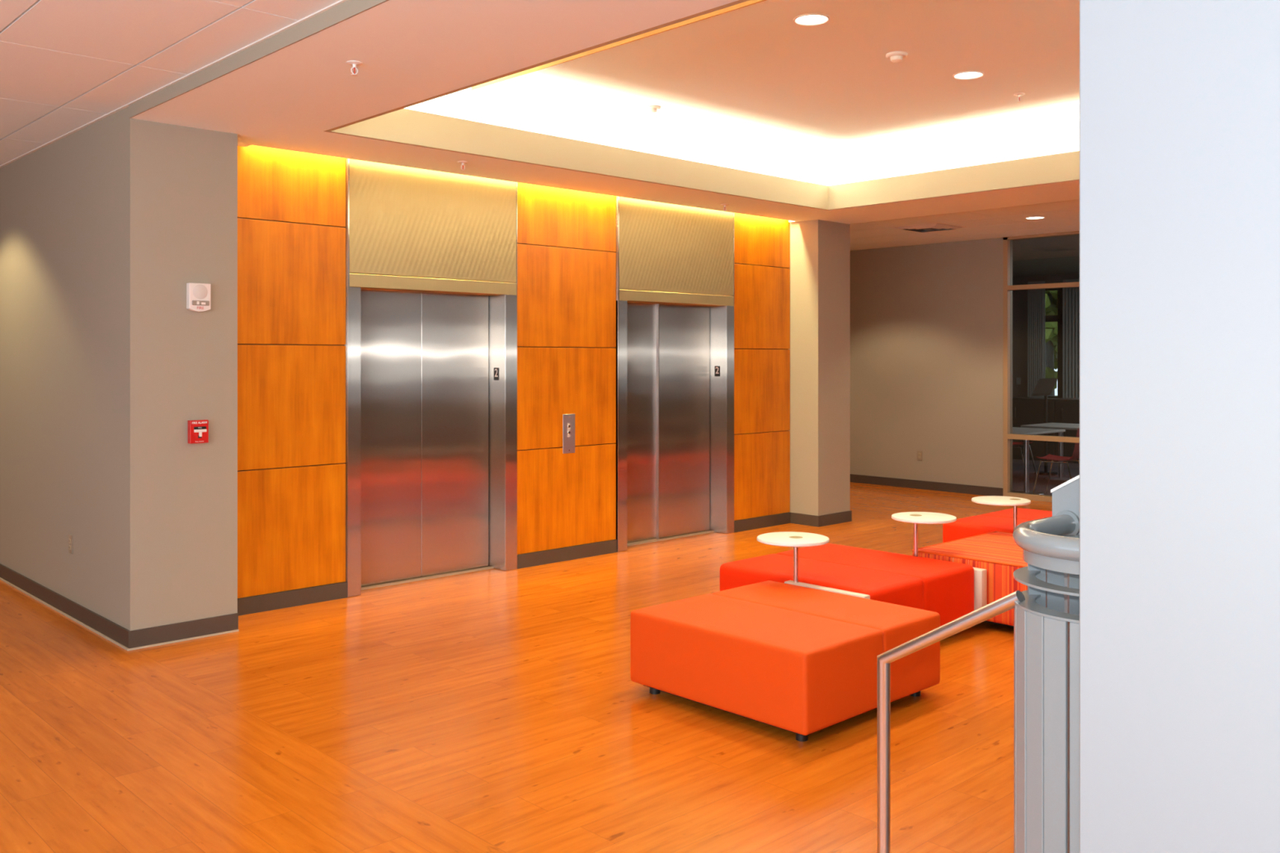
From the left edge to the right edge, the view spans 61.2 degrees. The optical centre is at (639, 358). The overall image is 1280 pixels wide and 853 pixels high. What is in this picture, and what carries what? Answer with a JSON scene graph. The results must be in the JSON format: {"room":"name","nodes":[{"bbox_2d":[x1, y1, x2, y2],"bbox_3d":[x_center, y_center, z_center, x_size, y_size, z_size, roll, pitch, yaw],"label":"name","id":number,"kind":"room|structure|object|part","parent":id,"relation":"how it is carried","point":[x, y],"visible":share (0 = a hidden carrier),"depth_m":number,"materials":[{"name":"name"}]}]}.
{"room":"lobby","nodes":[
{"label":"lobby","id":0,"kind":"room"},
{"bbox_2d":[0,106,237,631],"bbox_3d":[-4.582,0.055,8.287,0.609,3.130,5.690,0,0,-44],"label":"wall pillar","id":1,"kind":"structure","parent":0,"point":[105,366],"depth_m":6.36,"materials":[{"name":"beige paint"}]},
{"bbox_2d":[68,533,72,554],"bbox_3d":[-3.567,1.163,6.779,0.009,0.116,0.072,0,0,-44],"label":"wall outlet","id":2,"kind":"object","parent":1,"relation":"attached to","point":[70,537],"visible":1,"depth_m":6.77,"materials":[{"name":"beige plastic"}]},
{"bbox_2d":[0,564,238,648],"bbox_3d":[-4.582,1.567,8.278,0.621,0.105,5.702,0,0,-44],"label":"baseboard","id":3,"kind":"structure","parent":1,"relation":"attached to","point":[197,628],"depth_m":6.33,"materials":[{"name":"brown"}]},
{"bbox_2d":[0,577,239,650],"bbox_3d":[-4.582,1.614,8.274,0.628,0.012,5.709,0,0,-44],"label":"trim","id":4,"kind":"structure","parent":1,"relation":"attached to","point":[1,579],"depth_m":6.37,"materials":[{"name":"beige"}]},
{"bbox_2d":[187,419,208,444],"bbox_3d":[-2.551,0.423,6.258,0.107,0.133,0.048,0,0,-44],"label":"fire alarm","id":5,"kind":"object","parent":1,"relation":"attached to","point":[197,430],"visible":1,"depth_m":6.24,"materials":[{"name":"red plastic"}]},
{"bbox_3d":[-2.536,0.431,6.247,0.070,0.042,0.011,0,0,-44],"label":"handle","id":6,"kind":"part","parent":5,"relation":"part of","materials":[{"name":"white plastic"}]},
{"bbox_2d":[186,282,210,311],"bbox_3d":[-2.548,-0.351,6.257,0.125,0.164,0.056,0,0,-44],"label":"fire alarm strobe","id":7,"kind":"object","parent":1,"relation":"attached to","point":[197,295],"visible":1,"depth_m":6.24,"materials":[{"name":"white plastic"}]},
{"bbox_2d":[192,284,207,299],"bbox_3d":[-2.535,-0.384,6.244,0.086,0.086,0.002,0,0,-44],"label":"speaker grille","id":8,"kind":"object","parent":7,"relation":"attached to","point":[199,291],"depth_m":6.24,"materials":[{"name":"white plastic"}]},
{"bbox_2d":[0,0,339,165],"bbox_3d":[-3.450,-1.420,2.235,6.095,0.020,15.996,0,0,-44],"label":"ceiling","id":9,"kind":"structure","parent":0,"point":[65,65],"depth_m":4.94,"materials":[{"name":"tile"}]},
{"bbox_2d":[237,217,788,471],"bbox_3d":[-2.434,0.058,10.616,5.716,3.125,5.295,0,0,-44],"label":"wall","id":10,"kind":"structure","parent":0,"point":[237,217],"depth_m":8.39,"materials":[{"name":"brown wood"}]},
{"bbox_2d":[237,145,346,598],"bbox_3d":[-2.327,0.009,7.033,0.906,3.008,0.020,0,0,-44],"label":"wood panelling","id":11,"kind":"object","parent":10,"relation":"attached to","point":[291,277],"visible":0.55,"depth_m":7.07,"materials":[{"name":"orange wood"}]},
{"bbox_3d":[-2.327,-1.192,7.033,0.906,0.605,0.020,0,0,-44],"label":"panel","id":12,"kind":"part","parent":11,"relation":"part of","materials":[{"name":"brown wood"}]},
{"bbox_3d":[-2.327,-0.488,7.033,0.906,0.792,0.020,0,0,-44],"label":"panel","id":13,"kind":"part","parent":11,"relation":"part of","materials":[{"name":"brown wood"}]},
{"bbox_3d":[-2.327,0.311,7.033,0.906,0.794,0.020,0,0,-44],"label":"panel","id":14,"kind":"part","parent":11,"relation":"part of","materials":[{"name":"brown wood"}]},
{"bbox_3d":[-2.327,1.113,7.033,0.906,0.799,0.020,0,0,-44],"label":"panel","id":15,"kind":"part","parent":11,"relation":"part of","materials":[{"name":"brown wood"}]},
{"bbox_2d":[344,158,517,597],"bbox_3d":[-1.554,0.066,7.921,1.434,3.112,0.277,0,0,-44],"label":"elevator","id":16,"kind":"object","parent":10,"relation":"attached to","point":[431,463],"visible":0.89,"depth_m":7.94,"materials":[{"name":"metal"}]},
{"bbox_3d":[-1.853,0.556,7.766,0.626,2.112,0.058,0,0,-44],"label":"door","id":17,"kind":"part","parent":16,"relation":"part of","materials":[{"name":"metal"}]},
{"bbox_3d":[-1.476,-1.036,7.844,1.416,0.908,0.044,0,0,-44],"label":"transom panel","id":18,"kind":"part","parent":16,"relation":"part of","materials":[{"name":"metal"}]},
{"bbox_3d":[-1.398,0.556,8.180,0.602,2.112,0.026,0,0,-44],"label":"door","id":19,"kind":"part","parent":16,"relation":"part of","materials":[{"name":"metal"}]},
{"bbox_3d":[-1.104,0.120,8.323,0.002,0.096,0.066,0,0,-44],"label":"floor number plate","id":20,"kind":"part","parent":16,"relation":"part of","materials":[{"name":"grey plastic"}]},
{"bbox_2d":[237,511,790,615],"bbox_3d":[-0.589,1.567,8.688,5.716,0.105,0.032,0,0,-44],"label":"baseboard","id":21,"kind":"structure","parent":10,"relation":"attached to","point":[279,600],"depth_m":8.37,"materials":[{"name":"brown"}]},
{"bbox_2d":[517,182,616,554],"bbox_3d":[-0.583,0.009,8.702,1.042,3.008,0.020,0,0,-44],"label":"wood panelling","id":22,"kind":"object","parent":10,"relation":"attached to","point":[566,297],"visible":0.9,"depth_m":8.69,"materials":[{"name":"orange wood"}]},
{"bbox_3d":[-0.583,-1.192,8.702,1.042,0.605,0.020,0,0,-44],"label":"panel","id":23,"kind":"part","parent":22,"relation":"part of","materials":[{"name":"brown wood"}]},
{"bbox_3d":[-0.583,-0.488,8.702,1.042,0.792,0.020,0,0,-44],"label":"panel","id":24,"kind":"part","parent":22,"relation":"part of","materials":[{"name":"brown wood"}]},
{"bbox_3d":[-0.583,0.311,8.702,1.042,0.794,0.020,0,0,-44],"label":"panel","id":25,"kind":"part","parent":22,"relation":"part of","materials":[{"name":"brown wood"}]},
{"bbox_3d":[-0.583,1.113,8.702,1.042,0.799,0.020,0,0,-44],"label":"panel","id":26,"kind":"part","parent":22,"relation":"part of","materials":[{"name":"brown wood"}]},
{"bbox_2d":[562,413,574,453],"bbox_3d":[-0.577,0.604,8.685,0.119,0.314,0.012,0,0,-44],"label":"switch","id":27,"kind":"object","parent":22,"relation":"attached to","point":[568,420],"visible":1,"depth_m":8.68,"materials":[{"name":"metal"}]},
{"bbox_2d":[614,195,734,551],"bbox_3d":[0.252,0.066,9.649,1.469,3.112,0.277,0,0,-44],"label":"elevator","id":28,"kind":"object","parent":10,"relation":"attached to","point":[674,443],"visible":0.89,"depth_m":9.71,"materials":[{"name":"metal"}]},
{"bbox_3d":[-0.076,0.556,9.486,0.592,2.112,0.030,0,0,-44],"label":"door","id":29,"kind":"part","parent":28,"relation":"part of","materials":[{"name":"metal"}]},
{"bbox_3d":[0.329,-1.036,9.572,1.451,0.908,0.044,0,0,-44],"label":"transom panel","id":30,"kind":"part","parent":28,"relation":"part of","materials":[{"name":"metal"}]},
{"bbox_3d":[0.401,0.556,9.901,0.670,2.112,0.026,0,0,-44],"label":"door","id":31,"kind":"part","parent":28,"relation":"part of","materials":[{"name":"metal"}]},
{"bbox_3d":[0.719,0.120,10.067,0.002,0.096,0.066,0,0,-44],"label":"floor number plate","id":32,"kind":"part","parent":28,"relation":"part of","materials":[{"name":"grey plastic"}]},
{"bbox_2d":[733,213,790,520],"bbox_3d":[1.164,0.009,10.374,0.846,3.008,0.020,0,0,-44],"label":"wood panelling","id":33,"kind":"object","parent":10,"relation":"attached to","point":[762,308],"visible":0.92,"depth_m":10.36,"materials":[{"name":"orange wood"}]},
{"bbox_3d":[1.164,-0.488,10.374,0.846,0.792,0.020,0,0,-44],"label":"panel","id":34,"kind":"part","parent":33,"relation":"part of","materials":[{"name":"brown wood"}]},
{"bbox_3d":[1.164,0.311,10.374,0.846,0.794,0.020,0,0,-44],"label":"panel","id":35,"kind":"part","parent":33,"relation":"part of","materials":[{"name":"brown wood"}]},
{"bbox_3d":[1.164,1.113,10.374,0.846,0.799,0.020,0,0,-44],"label":"panel","id":36,"kind":"part","parent":33,"relation":"part of","materials":[{"name":"brown wood"}]},
{"bbox_3d":[1.164,-1.192,10.374,0.846,0.605,0.020,0,0,-44],"label":"panel","id":37,"kind":"part","parent":33,"relation":"part of","materials":[{"name":"brown wood"}]},
{"bbox_2d":[0,482,1052,852],"bbox_3d":[0.074,1.670,5.607,15.860,0.100,16.000,0,0,-44],"label":"floor","id":38,"kind":"structure","parent":0,"point":[494,710],"depth_m":4.65,"materials":[{"name":"brown wood"}]},
{"bbox_2d":[630,580,940,741],"bbox_3d":[0.698,1.418,5.229,1.060,0.404,1.070,0,0,-44],"label":"ottoman","id":39,"kind":"object","parent":38,"relation":"on","point":[801,660],"visible":0.94,"depth_m":4.91,"materials":[{"name":"orange fabric"}]},
{"bbox_3d":[0.698,1.575,5.229,0.960,0.021,0.970,0,0,-44],"label":"frame","id":40,"kind":"part","parent":39,"relation":"part of","materials":[{"name":"black"}]},
{"bbox_2d":[711,580,940,702],"bbox_3d":[0.906,1.392,5.428,0.486,0.352,1.070,0,0,-44],"label":"cushion","id":41,"kind":"object","parent":39,"relation":"on","point":[917,671],"depth_m":5.17,"materials":[{"name":"orange fabric"}]},
{"bbox_2d":[756,531,870,599],"bbox_3d":[0.935,1.299,5.822,0.394,0.642,0.679,0,0,-44],"label":"side table","id":42,"kind":"object","parent":38,"relation":"on","point":[786,539],"visible":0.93,"depth_m":5.86,"materials":[{"name":"beige plastic"}]},
{"bbox_3d":[0.853,1.114,5.924,0.027,0.238,0.027,0,0,-44],"label":"post","id":43,"kind":"part","parent":42,"relation":"part of","materials":[{"name":"silver metal"}]},
{"bbox_2d":[720,543,973,633],"bbox_3d":[1.224,1.416,6.421,1.085,0.408,1.093,0,0,-44],"label":"ottoman","id":44,"kind":"object","parent":38,"relation":"on","point":[944,588],"visible":0.45,"depth_m":6.24,"materials":[{"name":"red fabric"}]},
{"bbox_2d":[720,553,923,609],"bbox_3d":[1.024,1.390,6.230,0.533,0.356,1.093,0,0,-44],"label":"cushion","id":45,"kind":"object","parent":44,"relation":"on","point":[898,588],"depth_m":6.12,"materials":[{"name":"red fabric"}]},
{"bbox_2d":[891,511,986,610],"bbox_3d":[1.838,1.299,6.642,0.394,0.642,0.615,0,0,-44],"label":"side table","id":46,"kind":"object","parent":38,"relation":"on","point":[915,517],"visible":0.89,"depth_m":6.57,"materials":[{"name":"beige plastic"}]},
{"bbox_3d":[1.720,1.129,6.753,0.027,0.267,0.027,0,0,-44],"label":"post","id":47,"kind":"part","parent":46,"relation":"part of","materials":[{"name":"silver metal"}]},
{"bbox_2d":[876,590,1025,852],"bbox_3d":[0.774,1.091,2.773,0.090,1.057,0.442,0,0,-44],"label":"handrail","id":48,"kind":"object","parent":38,"relation":"on","point":[1006,603],"visible":0.99,"depth_m":2.88,"materials":[{"name":"silver metal"}]},
{"bbox_2d":[911,530,1027,627],"bbox_3d":[2.468,1.408,6.808,1.084,0.424,1.069,0,0,-44],"label":"ottoman","id":49,"kind":"object","parent":38,"relation":"on","point":[997,552],"visible":0.32,"depth_m":6.58,"materials":[{"name":"fabric"}]},
{"bbox_3d":[2.468,1.575,6.808,0.980,0.021,0.965,0,0,-44],"label":"frame","id":50,"kind":"part","parent":49,"relation":"part of","materials":[{"name":"black"}]},
{"bbox_2d":[942,507,1052,542],"bbox_3d":[2.985,1.407,8.003,1.128,0.425,1.043,0,0,-44],"label":"ottoman","id":51,"kind":"object","parent":38,"relation":"on","point":[1002,520],"visible":0.14,"depth_m":7.95,"materials":[{"name":"red fabric"}]},
{"bbox_2d":[942,515,1030,542],"bbox_3d":[2.776,1.381,7.802,0.548,0.373,1.043,0,0,-44],"label":"cushion","id":52,"kind":"object","parent":51,"relation":"on","point":[964,527],"depth_m":7.90,"materials":[{"name":"red fabric"}]},
{"bbox_2d":[981,507,1052,520],"bbox_3d":[3.173,1.381,8.182,0.608,0.373,1.043,0,0,-44],"label":"cushion","id":53,"kind":"object","parent":51,"relation":"on","point":[1027,514],"depth_m":8.33,"materials":[{"name":"red fabric"}]},
{"bbox_2d":[971,495,1031,531],"bbox_3d":[2.604,1.299,7.418,0.394,0.642,0.677,0,0,-44],"label":"side table","id":54,"kind":"object","parent":38,"relation":"on","point":[1015,502],"visible":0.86,"depth_m":7.49,"materials":[{"name":"beige plastic"}]},
{"bbox_3d":[2.605,1.125,7.518,0.027,0.260,0.027,0,0,-44],"label":"post","id":55,"kind":"part","parent":54,"relation":"part of","materials":[{"name":"silver metal"}]},
{"bbox_2d":[1013,514,1079,852],"bbox_3d":[1.179,1.013,2.483,0.381,1.214,0.651,0,0,-44],"label":"trash can","id":56,"kind":"object","parent":38,"relation":"on","point":[1046,637],"visible":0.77,"depth_m":2.49,"materials":[{"name":"grey paint"}]},
{"bbox_2d":[1050,475,1079,613],"bbox_3d":[1.678,0.466,2.237,0.026,2.268,1.712,0,0,-44],"label":"panel","id":57,"kind":"object","parent":38,"relation":"on","point":[1065,496],"visible":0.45,"depth_m":2.82,"materials":[{"name":"grey paint"}]},
{"bbox_3d":[1.680,-0.157,2.239,0.020,1.022,1.712,0,0,-44],"label":"cap rail","id":58,"kind":"part","parent":57,"relation":"part of","materials":[{"name":"white metal"}]},
{"bbox_2d":[128,0,1079,224],"bbox_3d":[3.192,-1.383,4.674,6.859,0.095,10.340,0,0,-44],"label":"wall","id":59,"kind":"structure","parent":0,"point":[344,11],"depth_m":4.81,"materials":[{"name":"white paint"}]},
{"bbox_2d":[0,0,347,168],"bbox_3d":[-1.245,-1.412,4.345,0.020,0.016,16.000,0,0,-44],"label":"trim","id":60,"kind":"structure","parent":59,"relation":"attached to","point":[340,2],"depth_m":5.44,"materials":[{"name":"white plastic"}]},
{"bbox_2d":[130,0,1079,224],"bbox_3d":[3.050,-1.430,4.822,6.845,0.190,10.750,0,0,-44],"label":"ceiling","id":61,"kind":"structure","parent":0,"point":[409,51],"depth_m":5.31,"materials":[{"name":"white paint"}]},
{"bbox_2d":[346,60,362,75],"bbox_3d":[-1.289,-1.307,4.891,0.072,0.056,0.072,0,0,-44],"label":"sprinkler","id":62,"kind":"object","parent":61,"relation":"attached to","point":[353,63],"visible":1,"depth_m":4.88,"materials":[{"name":"white metal"}]},
{"bbox_2d":[457,160,468,170],"bbox_3d":[-1.203,-1.307,7.361,0.072,0.056,0.072,0,0,-44],"label":"sprinkler","id":63,"kind":"object","parent":61,"relation":"attached to","point":[462,162],"visible":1,"depth_m":7.35,"materials":[{"name":"white metal"}]},
{"bbox_2d":[720,204,728,211],"bbox_3d":[0.737,-1.307,9.398,0.072,0.056,0.072,0,0,-44],"label":"sprinkler","id":64,"kind":"object","parent":61,"relation":"attached to","point":[724,205],"visible":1,"depth_m":9.39,"materials":[{"name":"white metal"}]},
{"bbox_2d":[474,0,1079,162],"bbox_3d":[1.511,-1.930,6.404,5.530,0.200,5.224,0,0,-44],"label":"ceiling","id":65,"kind":"structure","parent":0,"point":[752,76],"depth_m":7.07,"materials":[{"name":"white paint"}]},
{"bbox_2d":[643,105,660,114],"bbox_3d":[0.088,-1.806,7.891,0.124,0.047,0.124,0,0,-44],"label":"smoke detector","id":66,"kind":"object","parent":65,"relation":"attached to","point":[651,109],"visible":1,"depth_m":7.86,"materials":[{"name":"white plastic"}]},
{"bbox_2d":[404,87,1079,186],"bbox_3d":[1.511,-1.702,6.404,5.530,0.535,5.224,0,0,-44],"label":"light","id":67,"kind":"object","parent":65,"relation":"attached to","point":[467,104],"depth_m":8.74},
{"bbox_2d":[471,0,765,90],"bbox_3d":[0.619,-1.879,5.551,0.010,0.101,5.104,0,0,-44],"label":"trim","id":68,"kind":"structure","parent":67,"relation":"attached to","point":[749,2],"depth_m":6.28,"materials":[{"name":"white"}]},
{"bbox_2d":[324,0,1079,210],"bbox_3d":[1.511,-1.443,6.404,4.930,0.214,4.624,0,0,-44],"label":"ceiling cove","id":69,"kind":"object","parent":67,"relation":"attached to","point":[400,125],"depth_m":8.18,"materials":[{"name":"beige paint"}]},
{"bbox_2d":[793,13,829,25],"bbox_3d":[0.925,-1.827,5.842,0.194,0.006,0.194,0,0,-44],"label":"recessed light","id":70,"kind":"object","parent":65,"relation":"in","point":[814,19],"visible":1,"depth_m":5.84,"materials":[{"name":"white plastic"}]},
{"bbox_2d":[885,51,906,62],"bbox_3d":[1.544,-1.806,6.516,0.124,0.047,0.124,0,0,-44],"label":"smoke detector","id":71,"kind":"object","parent":65,"relation":"attached to","point":[895,56],"visible":1,"depth_m":6.48,"materials":[{"name":"white plastic"}]},
{"bbox_2d":[952,71,984,79],"bbox_3d":[2.120,-1.827,6.989,0.194,0.006,0.194,0,0,-44],"label":"recessed light","id":72,"kind":"object","parent":65,"relation":"in","point":[966,74],"visible":1,"depth_m":6.98,"materials":[{"name":"white plastic"}]},
{"bbox_2d":[1013,93,1024,102],"bbox_3d":[2.626,-1.802,7.496,0.072,0.056,0.072,0,0,-44],"label":"sprinkler","id":73,"kind":"object","parent":65,"relation":"attached to","point":[1019,95],"visible":1,"depth_m":7.49,"materials":[{"name":"white metal"}]},
{"bbox_2d":[788,219,849,515],"bbox_3d":[-0.055,0.055,12.640,0.520,3.130,5.660,0,0,-44],"label":"wall pillar","id":74,"kind":"structure","parent":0,"point":[820,268],"depth_m":10.55,"materials":[{"name":"beige paint"}]},
{"bbox_2d":[790,510,851,527],"bbox_3d":[-0.051,1.567,12.636,0.544,0.105,5.672,0,0,-44],"label":"baseboard","id":75,"kind":"structure","parent":74,"relation":"attached to","point":[842,517],"depth_m":10.55,"materials":[{"name":"brown"}]},
{"bbox_2d":[849,237,1003,488],"bbox_3d":[2.280,0.080,14.771,0.120,3.080,5.810,0,0,-44],"label":"wall","id":76,"kind":"structure","parent":0,"point":[926,320],"depth_m":13.35,"materials":[{"name":"beige paint"}]},
{"bbox_2d":[916,450,922,460],"bbox_3d":[3.467,1.207,13.436,0.009,0.116,0.072,0,0,-44],"label":"wall outlet","id":77,"kind":"object","parent":76,"relation":"attached to","point":[919,454],"visible":1,"depth_m":13.44,"materials":[{"name":"beige plastic"}]},
{"bbox_2d":[849,474,1003,496],"bbox_3d":[2.232,1.567,14.725,0.012,0.105,5.810,0,0,-44],"label":"baseboard","id":78,"kind":"structure","parent":76,"relation":"attached to","point":[917,484],"depth_m":13.34,"materials":[{"name":"brown"}]},
{"bbox_2d":[1003,231,1079,502],"bbox_3d":[5.999,0.105,10.856,0.120,3.030,4.990,0,0,-44],"label":"window","id":79,"kind":"structure","parent":76,"relation":"in","point":[1008,436],"depth_m":12.59,"materials":[{"name":"beige wood"}]},
{"bbox_2d":[849,200,1079,250],"bbox_3d":[4.739,-1.420,10.072,2.818,0.020,15.996,0,0,-44],"label":"ceiling","id":80,"kind":"structure","parent":0,"point":[1060,216],"depth_m":11.58,"materials":[{"name":"paint"}]},
{"bbox_2d":[888,222,965,232],"bbox_3d":[3.099,-1.397,11.630,0.600,0.026,0.600,0,0,-44],"label":"ceiling vent","id":81,"kind":"object","parent":80,"relation":"in","point":[930,227],"visible":1,"depth_m":11.54,"materials":[{"name":"white plastic"}]},
{"bbox_3d":[3.099,-1.407,11.630,0.600,0.005,0.600,0,0,-44],"label":"frame","id":82,"kind":"part","parent":81,"relation":"part of","materials":[{"name":"white plastic"}]},
{"bbox_2d":[1025,216,1045,219],"bbox_3d":[3.958,-1.407,10.848,0.194,0.006,0.194,0,0,-44],"label":"recessed light","id":83,"kind":"object","parent":80,"relation":"in","point":[1031,217],"visible":1,"depth_m":10.83,"materials":[{"name":"white plastic"}]},
{"bbox_2d":[1012,235,1079,277],"bbox_3d":[7.007,-1.455,14.388,6.180,0.050,9.300,0,0,-44],"label":"ceiling","id":84,"kind":"structure","parent":0,"point":[1052,255],"depth_m":15.23,"materials":[{"name":"grey"}]},
{"bbox_2d":[1012,273,1079,396],"bbox_3d":[7.036,0.070,14.415,6.300,3.100,9.300,0,0,-44],"label":"wall","id":85,"kind":"structure","parent":0,"point":[1020,297],"depth_m":19.02,"materials":[{"name":"grey"}]},
{"bbox_2d":[1016,377,1021,384],"bbox_3d":[6.665,0.400,19.058,0.014,0.120,0.080,0,0,-44],"label":"thermostat","id":86,"kind":"object","parent":85,"relation":"attached to","point":[1018,380],"visible":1,"depth_m":19.05,"materials":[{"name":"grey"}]},
{"bbox_2d":[1027,280,1044,397],"bbox_3d":[6.841,-0.230,18.686,0.064,2.200,0.300,0,0,-44],"label":"curtain","id":87,"kind":"object","parent":85,"relation":"hanging from","point":[1036,297],"visible":0.66,"depth_m":18.69,"materials":[{"name":"grey fabric"}]},
{"bbox_2d":[1044,288,1062,398],"bbox_3d":[9.643,-0.255,16.045,0.120,1.950,7.850,0,0,-44],"label":"window","id":88,"kind":"structure","parent":85,"relation":"in","point":[1059,317],"depth_m":18.54,"materials":[{"name":"grey"}]},
{"bbox_2d":[1062,279,1079,398],"bbox_3d":[7.322,-0.230,18.184,0.064,2.200,0.450,0,0,-44],"label":"curtain","id":89,"kind":"object","parent":85,"relation":"hanging from","point":[1070,295],"visible":0.43,"depth_m":18.24,"materials":[{"name":"grey fabric"}]},
{"bbox_2d":[1012,458,1079,495],"bbox_3d":[7.007,1.670,14.388,6.180,0.100,9.300,0,0,-44],"label":"floor","id":90,"kind":"structure","parent":0,"point":[1017,464],"depth_m":14.98,"materials":[{"name":"carpet"}]},
{"bbox_2d":[1012,441,1036,475],"bbox_3d":[5.130,1.209,14.890,0.519,0.818,0.478,0,0,36],"label":"chair","id":91,"kind":"object","parent":90,"relation":"on","point":[1030,442],"visible":0.23,"depth_m":14.92,"materials":[{"name":"red"}]},
{"bbox_3d":[5.064,1.404,14.697,0.402,0.427,0.049,0,0,42],"label":"leg","id":92,"kind":"part","parent":91,"relation":"part of","materials":[{"name":"silver metal"}]},
{"bbox_3d":[5.295,1.404,15.011,0.402,0.427,0.049,0,0,30],"label":"leg","id":93,"kind":"part","parent":91,"relation":"part of","materials":[{"name":"silver metal"}]},
{"bbox_2d":[1012,426,1065,494],"bbox_3d":[4.661,1.255,13.354,1.200,0.730,0.890,0,0,-44],"label":"table","id":94,"kind":"object","parent":90,"relation":"on","point":[1033,431],"visible":0.53,"depth_m":12.97,"materials":[{"name":"grey"}]},
{"bbox_3d":[4.635,1.609,12.990,0.400,0.022,0.400,0,0,-44],"label":"foot plate","id":95,"kind":"part","parent":94,"relation":"part of","materials":[{"name":"silver metal"}]},
{"bbox_2d":[1031,377,1057,475],"bbox_3d":[5.653,0.950,15.096,0.300,1.340,0.381,0,0,29],"label":"lectern stand","id":96,"kind":"object","parent":90,"relation":"on","point":[1044,387],"visible":0.79,"depth_m":15.11,"materials":[{"name":"black"}]},
{"bbox_3d":[5.672,1.005,15.131,0.044,1.170,0.044,0,0,-44],"label":"post","id":97,"kind":"part","parent":96,"relation":"part of","materials":[{"name":"black plastic"}]},
{"bbox_2d":[1012,396,1079,463],"bbox_3d":[6.694,1.130,17.134,0.635,0.980,3.100,0,0,-44],"label":"base cabinet","id":98,"kind":"object","parent":90,"relation":"on","point":[1025,410],"visible":0.26,"depth_m":17.07,"materials":[{"name":"grey"}]},
{"bbox_3d":[6.218,1.115,17.211,0.015,0.890,0.750,0,0,-44],"label":"door","id":99,"kind":"part","parent":98,"relation":"part of","materials":[{"name":"grey"}]},
{"bbox_3d":[6.751,1.115,16.655,0.015,0.890,0.750,0,0,-44],"label":"door","id":100,"kind":"part","parent":98,"relation":"part of","materials":[{"name":"grey"}]},
{"bbox_2d":[1020,422,1079,480],"bbox_3d":[5.968,1.255,14.085,0.900,0.730,1.700,0,0,-44],"label":"table","id":101,"kind":"object","parent":90,"relation":"on","point":[1046,425],"visible":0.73,"depth_m":14.47,"materials":[{"name":"grey"}]},
{"bbox_3d":[5.637,1.609,14.503,0.400,0.022,0.400,0,0,-44],"label":"foot plate","id":102,"kind":"part","parent":101,"relation":"part of","materials":[{"name":"silver metal"}]},
{"bbox_2d":[1031,428,1079,493],"bbox_3d":[4.925,1.209,12.671,0.519,0.818,0.478,0,0,40],"label":"chair","id":103,"kind":"object","parent":90,"relation":"on","point":[1075,456],"visible":0.7,"depth_m":12.62,"materials":[{"name":"red"}]},
{"bbox_3d":[4.752,1.404,12.562,0.402,0.427,0.049,0,0,34],"label":"leg","id":104,"kind":"part","parent":103,"relation":"part of","materials":[{"name":"silver metal"}]},
{"bbox_3d":[5.004,1.404,12.860,0.050,0.428,0.402,0,0,-44],"label":"leg","id":105,"kind":"part","parent":103,"relation":"part of","materials":[{"name":"silver metal"}]},
{"bbox_3d":[4.938,1.408,12.385,0.019,0.421,0.134,0,0,-30],"label":"leg","id":106,"kind":"part","parent":103,"relation":"part of","materials":[{"name":"silver metal"}]},
{"bbox_2d":[1079,0,1279,852],"bbox_3d":[2.659,0.142,0.450,0.135,2.955,4.973,0,0,-44],"label":"wall","id":107,"kind":"structure","parent":0,"point":[1180,100],"depth_m":2.06,"materials":[{"name":"white paint"}]},
{"label":"outside","id":108,"kind":"structure","parent":0,"visible":0},
{"bbox_3d":[21.334,2.170,34.259,41.800,0.100,60.000,0,0,-44],"label":"ground","id":109,"kind":"structure","parent":108,"visible":0},
{"bbox_2d":[1044,290,1057,395],"bbox_3d":[10.164,-0.897,26.492,4.532,6.033,4.538,0,0,-8],"label":"tree","id":110,"kind":"object","parent":109,"relation":"on","point":[1051,296],"visible":0.06,"depth_m":25.97,"materials":[{"name":"green plant"}]}
]}

